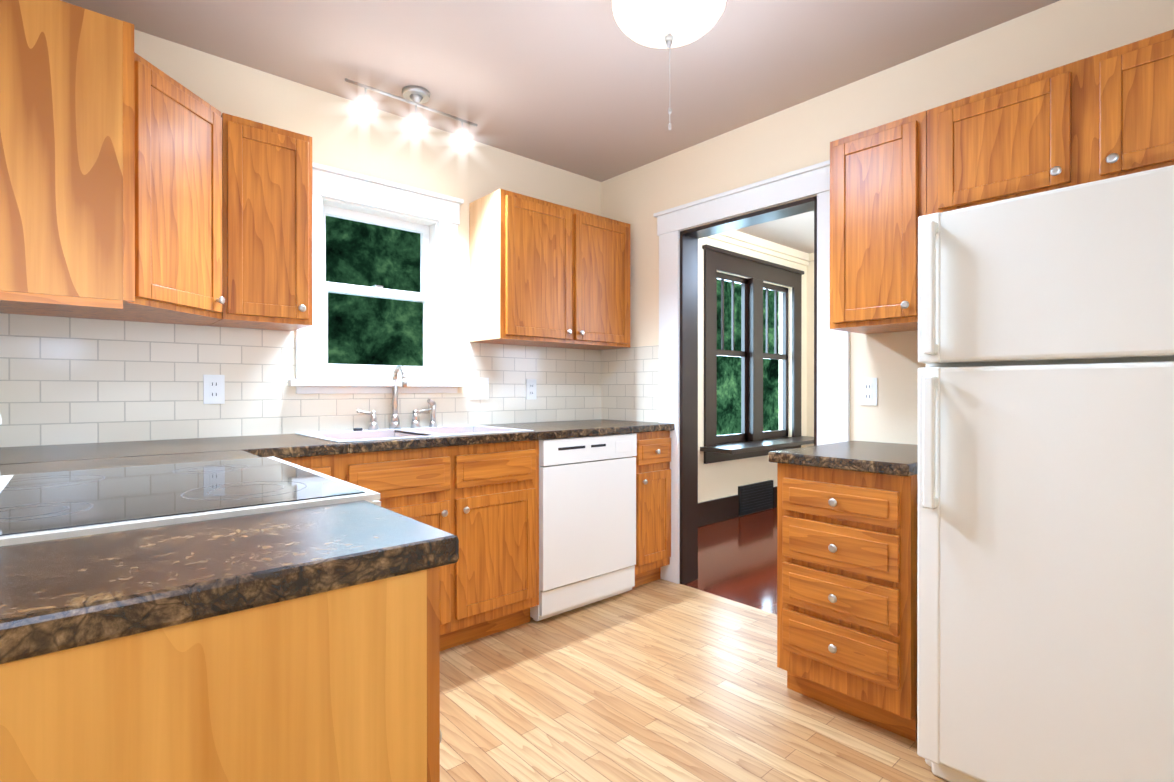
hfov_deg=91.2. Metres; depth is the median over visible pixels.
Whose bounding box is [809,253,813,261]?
crown molding
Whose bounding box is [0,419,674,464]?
countertop
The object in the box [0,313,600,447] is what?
tiled wall
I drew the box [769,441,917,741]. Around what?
base cabinet
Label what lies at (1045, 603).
fridge
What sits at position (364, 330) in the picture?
window glass
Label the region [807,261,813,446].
wall
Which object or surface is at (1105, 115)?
upper cabinet
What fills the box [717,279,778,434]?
window glass
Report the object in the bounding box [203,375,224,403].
electrical outlet
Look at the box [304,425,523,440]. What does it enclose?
sink
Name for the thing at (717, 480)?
wall
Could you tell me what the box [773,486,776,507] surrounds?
baseboard
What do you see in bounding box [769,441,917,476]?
countertop
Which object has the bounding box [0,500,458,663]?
countertop
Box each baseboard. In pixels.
[698,495,737,526]
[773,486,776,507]
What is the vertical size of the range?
1.150 m
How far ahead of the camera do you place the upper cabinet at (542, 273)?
3.07 m
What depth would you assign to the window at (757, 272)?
5.15 m
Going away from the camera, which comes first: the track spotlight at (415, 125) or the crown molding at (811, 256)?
the track spotlight at (415, 125)
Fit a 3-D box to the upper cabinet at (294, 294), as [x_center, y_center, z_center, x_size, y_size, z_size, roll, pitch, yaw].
[-1.309,-0.637,2.263,0.356,0.750,0.361,0,0,-42]
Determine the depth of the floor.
2.05 m
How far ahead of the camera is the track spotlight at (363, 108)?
2.41 m
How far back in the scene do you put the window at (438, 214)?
2.83 m
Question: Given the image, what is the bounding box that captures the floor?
[440,507,947,781]
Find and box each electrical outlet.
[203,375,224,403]
[526,379,535,398]
[860,378,876,404]
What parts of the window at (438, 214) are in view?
window sash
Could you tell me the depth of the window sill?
4.85 m
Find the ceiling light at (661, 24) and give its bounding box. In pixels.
[612,0,725,129]
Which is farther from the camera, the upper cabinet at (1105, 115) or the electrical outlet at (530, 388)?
the electrical outlet at (530, 388)
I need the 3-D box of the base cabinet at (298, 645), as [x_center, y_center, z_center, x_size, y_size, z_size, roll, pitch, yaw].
[-0.504,0.647,0.694,0.628,0.910,0.335,0,0,-42]
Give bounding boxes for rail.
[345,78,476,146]
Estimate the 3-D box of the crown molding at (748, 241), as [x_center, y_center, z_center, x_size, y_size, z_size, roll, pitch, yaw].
[1.159,-1.313,4.830,2.760,0.110,0.050,0,0,-42]
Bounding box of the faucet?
[357,377,435,428]
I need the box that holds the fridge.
[917,165,1173,781]
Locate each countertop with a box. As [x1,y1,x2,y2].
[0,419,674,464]
[0,449,263,475]
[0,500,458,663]
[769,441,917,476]
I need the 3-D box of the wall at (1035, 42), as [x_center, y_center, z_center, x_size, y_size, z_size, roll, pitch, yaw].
[1.243,-0.133,2.561,0.130,2.460,3.580,0,0,-42]
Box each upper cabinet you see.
[0,0,143,320]
[128,56,275,324]
[192,127,312,330]
[469,189,629,349]
[830,29,1173,333]
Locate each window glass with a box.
[326,216,422,365]
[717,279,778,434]
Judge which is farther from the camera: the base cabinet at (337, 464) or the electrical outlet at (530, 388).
the electrical outlet at (530, 388)
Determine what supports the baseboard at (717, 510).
attached to the wall at (717, 480)
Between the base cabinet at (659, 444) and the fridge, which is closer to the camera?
the fridge
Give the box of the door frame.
[653,160,849,584]
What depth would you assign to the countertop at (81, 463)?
1.55 m
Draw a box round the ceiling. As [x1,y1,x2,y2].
[61,0,1059,253]
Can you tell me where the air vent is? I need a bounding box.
[738,480,772,515]
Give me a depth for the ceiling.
2.35 m
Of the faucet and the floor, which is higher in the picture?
the faucet
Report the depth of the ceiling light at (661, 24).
1.87 m
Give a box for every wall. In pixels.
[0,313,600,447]
[134,29,600,392]
[601,0,1173,444]
[601,345,658,422]
[698,237,806,502]
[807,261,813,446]
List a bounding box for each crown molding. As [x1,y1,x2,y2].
[707,230,808,265]
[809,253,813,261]
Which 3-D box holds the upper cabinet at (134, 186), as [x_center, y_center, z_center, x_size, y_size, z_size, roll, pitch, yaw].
[-1.621,-0.636,1.741,0.352,0.750,0.728,0,0,-42]
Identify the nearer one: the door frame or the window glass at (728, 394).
the door frame
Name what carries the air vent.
in the wall at (717, 480)
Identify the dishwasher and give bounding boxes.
[530,433,636,620]
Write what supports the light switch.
attached to the tiled wall at (66, 380)
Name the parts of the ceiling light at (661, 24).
lamp shade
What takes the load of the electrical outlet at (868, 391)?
attached to the wall at (1035, 42)
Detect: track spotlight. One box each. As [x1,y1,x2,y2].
[357,102,370,115]
[409,120,421,131]
[457,135,467,146]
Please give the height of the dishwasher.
0.870 m
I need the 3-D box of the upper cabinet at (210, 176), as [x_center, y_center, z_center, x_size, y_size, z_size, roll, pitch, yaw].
[-1.373,-0.637,1.960,0.362,0.750,0.728,0,0,-42]
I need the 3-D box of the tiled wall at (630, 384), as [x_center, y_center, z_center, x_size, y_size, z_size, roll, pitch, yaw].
[0.262,-0.042,3.564,0.006,0.457,0.505,0,0,-42]
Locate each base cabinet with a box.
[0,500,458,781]
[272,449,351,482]
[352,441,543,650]
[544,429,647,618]
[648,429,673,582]
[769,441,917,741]
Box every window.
[288,162,465,393]
[702,244,803,463]
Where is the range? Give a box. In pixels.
[0,415,380,545]
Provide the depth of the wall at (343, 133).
2.78 m
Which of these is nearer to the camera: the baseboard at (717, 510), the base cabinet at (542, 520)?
the base cabinet at (542, 520)
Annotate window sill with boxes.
[700,436,813,453]
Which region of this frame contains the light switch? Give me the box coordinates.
[469,377,488,398]

